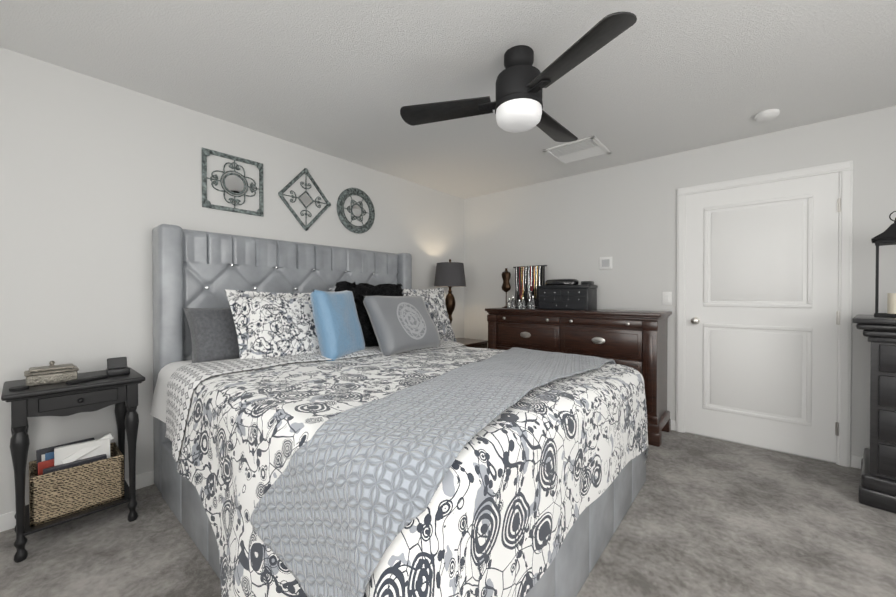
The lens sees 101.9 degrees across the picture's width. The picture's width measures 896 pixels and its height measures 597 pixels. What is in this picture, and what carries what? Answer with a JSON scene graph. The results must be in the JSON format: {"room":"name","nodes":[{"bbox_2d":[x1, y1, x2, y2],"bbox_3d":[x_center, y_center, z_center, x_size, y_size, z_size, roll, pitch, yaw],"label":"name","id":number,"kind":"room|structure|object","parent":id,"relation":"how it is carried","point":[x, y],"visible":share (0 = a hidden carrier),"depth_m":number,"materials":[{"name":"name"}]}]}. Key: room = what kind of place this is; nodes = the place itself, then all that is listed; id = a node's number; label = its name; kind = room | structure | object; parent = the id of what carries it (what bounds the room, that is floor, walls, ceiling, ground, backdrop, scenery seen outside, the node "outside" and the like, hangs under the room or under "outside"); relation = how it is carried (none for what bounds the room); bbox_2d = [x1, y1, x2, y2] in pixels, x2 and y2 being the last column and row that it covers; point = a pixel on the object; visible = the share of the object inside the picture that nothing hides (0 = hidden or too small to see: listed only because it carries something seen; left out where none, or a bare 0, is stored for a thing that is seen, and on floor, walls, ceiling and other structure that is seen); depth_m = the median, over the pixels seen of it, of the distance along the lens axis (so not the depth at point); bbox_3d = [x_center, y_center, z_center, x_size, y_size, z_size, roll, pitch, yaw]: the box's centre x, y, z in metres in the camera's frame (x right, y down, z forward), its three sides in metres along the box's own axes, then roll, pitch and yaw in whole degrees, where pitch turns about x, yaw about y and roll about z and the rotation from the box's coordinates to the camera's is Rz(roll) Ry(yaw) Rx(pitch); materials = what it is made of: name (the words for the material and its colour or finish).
{"room":"bedroom","nodes":[
{"label":"bedroom","id":0,"kind":"room"},
{"bbox_2d":[0,47,463,514],"bbox_3d":[-1.453,-0.052,2.836,0.150,2.410,5.250,0,1,40],"label":"wall","id":1,"kind":"structure","parent":0,"point":[100,180],"depth_m":2.13,"materials":[{"name":"white paint"}]},
{"bbox_2d":[0,470,153,531],"bbox_3d":[-1.390,1.111,2.792,0.014,0.085,4.950,0,1,40],"label":"baseboard","id":2,"kind":"structure","parent":1,"relation":"attached to","point":[8,519],"depth_m":2.17,"materials":[{"name":"white paint"}]},
{"bbox_2d":[202,147,263,216],"bbox_3d":[-1.527,-0.820,2.603,0.022,0.400,0.400,0,1,40],"label":"wall art","id":3,"kind":"object","parent":1,"relation":"attached to","point":[234,183],"visible":1,"depth_m":2.59,"materials":[{"name":"metal"}]},
{"bbox_2d":[278,168,330,230],"bbox_3d":[-1.177,-0.821,3.014,0.022,0.517,0.460,0,1,40],"label":"wall art","id":4,"kind":"object","parent":1,"relation":"attached to","point":[305,199],"visible":1,"depth_m":3.01,"materials":[{"name":"metal"}]},
{"bbox_2d":[337,188,374,232],"bbox_3d":[-0.848,-0.820,3.395,0.020,0.420,0.420,0,1,40],"label":"wall art","id":5,"kind":"object","parent":1,"relation":"attached to","point":[357,211],"visible":1,"depth_m":3.39,"materials":[{"name":"metal"}]},
{"bbox_2d":[0,430,895,596],"bbox_3d":[0.394,1.216,1.275,5.000,0.100,5.250,0,1,40],"label":"floor","id":6,"kind":"structure","parent":0,"point":[704,516],"depth_m":1.73,"materials":[{"name":"carpet"}]},
{"bbox_2d":[1,357,144,562],"bbox_3d":[-1.895,0.733,1.860,0.400,0.856,0.480,0,1,40],"label":"nightstand","id":7,"kind":"object","parent":6,"relation":"on","point":[71,481],"visible":1,"depth_m":1.77,"materials":[{"name":"black paint"}]},
{"bbox_2d":[150,224,647,596],"bbox_3d":[-0.257,0.358,2.276,2.360,1.600,2.287,0,1,40],"label":"bed","id":8,"kind":"object","parent":6,"relation":"on","point":[331,421],"visible":1,"depth_m":1.39,"materials":[{"name":"grey fabric"}]},
{"bbox_2d":[183,308,239,362],"bbox_3d":[-1.311,0.231,2.343,0.249,0.352,0.620,0,1,40],"label":"pillow","id":9,"kind":"object","parent":8,"relation":"on","point":[213,333],"depth_m":2.15,"materials":[{"name":"grey fabric"}]},
{"bbox_2d":[310,289,364,360],"bbox_3d":[-0.719,0.169,2.398,0.307,0.456,0.411,0,1,40],"label":"pillow","id":10,"kind":"object","parent":8,"relation":"on","point":[336,334],"depth_m":2.28,"materials":[{"name":"blue fabric"}]},
{"bbox_2d":[177,346,647,596],"bbox_3d":[0.043,0.755,1.984,1.520,0.787,2.226,0,1,40],"label":"duvet","id":11,"kind":"object","parent":8,"relation":"on","point":[286,504],"depth_m":1.17,"materials":[{"name":"white fabric"}]},
{"bbox_2d":[434,259,487,347],"bbox_3d":[0.107,0.349,4.144,0.473,1.585,0.660,0,1,40],"label":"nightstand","id":12,"kind":"object","parent":6,"relation":"on","point":[449,274],"visible":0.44,"depth_m":3.97,"materials":[{"name":"brown wood"}]},
{"bbox_2d":[485,265,671,446],"bbox_3d":[1.168,0.401,3.511,1.640,1.493,0.490,0,1,40],"label":"dresser","id":13,"kind":"object","parent":6,"relation":"on","point":[567,316],"visible":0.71,"depth_m":3.27,"materials":[{"name":"brown wood"}]},
{"bbox_2d":[852,211,895,513],"bbox_3d":[2.844,0.325,1.851,0.610,1.673,1.040,0,1,-40],"label":"chest","id":14,"kind":"object","parent":6,"relation":"on","point":[877,486],"visible":1,"depth_m":2.01,"materials":[{"name":"black wood"}]},
{"bbox_2d":[0,0,895,198],"bbox_3d":[0.394,-1.294,1.253,5.000,0.100,5.250,0,1,40],"label":"ceiling","id":15,"kind":"structure","parent":0,"point":[346,80],"depth_m":1.96,"materials":[{"name":"white paint"}]},
{"bbox_2d":[400,12,636,141],"bbox_3d":[0.467,-1.065,1.986,1.196,0.368,0.971,0,1,40],"label":"ceiling fan","id":16,"kind":"object","parent":15,"relation":"hanging from","point":[521,83],"visible":1,"depth_m":1.79,"materials":[{"name":"black metal"}]},
{"bbox_2d":[542,136,610,164],"bbox_3d":[1.100,-1.252,3.102,0.430,0.012,0.430,0,1,40],"label":"ceiling vent","id":17,"kind":"object","parent":15,"relation":"in","point":[580,149],"visible":1,"depth_m":3.08,"materials":[{"name":"white metal"}]},
{"bbox_2d":[754,109,779,121],"bbox_3d":[2.159,-1.233,2.463,0.132,0.041,0.132,0,1,40],"label":"smoke detector","id":18,"kind":"object","parent":15,"relation":"attached to","point":[767,115],"visible":1,"depth_m":2.43,"materials":[{"name":"white plastic"}]},
{"bbox_2d":[464,106,895,462],"bbox_3d":[2.104,-0.055,3.157,4.850,2.410,0.150,0,1,40],"label":"wall","id":19,"kind":"structure","parent":0,"point":[578,226],"depth_m":3.27,"materials":[{"name":"white paint"}]},
{"bbox_2d":[599,257,611,269],"bbox_3d":[1.532,-0.343,3.533,0.120,0.120,0.014,0,1,40],"label":"thermostat","id":20,"kind":"object","parent":19,"relation":"attached to","point":[605,262],"visible":1,"depth_m":3.53,"materials":[{"name":"white plastic"}]},
{"bbox_2d":[662,292,671,304],"bbox_3d":[1.927,0.000,3.201,0.072,0.116,0.012,0,1,40],"label":"light switch","id":21,"kind":"object","parent":19,"relation":"attached to","point":[666,298],"visible":1,"depth_m":3.20,"materials":[{"name":"white plastic"}]},
{"bbox_2d":[671,420,675,430],"bbox_3d":[1.093,1.101,3.919,2.336,0.085,0.014,0,1,40],"label":"baseboard","id":22,"kind":"structure","parent":19,"relation":"attached to","point":[673,424],"depth_m":3.17,"materials":[{"name":"white paint"}]},
{"bbox_2d":[676,160,852,466],"bbox_3d":[2.349,0.105,2.794,1.024,2.097,0.079,0,1,40],"label":"door","id":23,"kind":"structure","parent":19,"relation":"attached to","point":[764,317],"depth_m":2.75,"materials":[{"name":"white paint"}]},
{"bbox_2d":[850,454,862,468],"bbox_3d":[3.273,1.117,2.065,1.340,0.085,0.014,0,1,40],"label":"baseboard","id":24,"kind":"structure","parent":19,"relation":"attached to","point":[855,461],"depth_m":2.48,"materials":[{"name":"white paint"}]}
]}

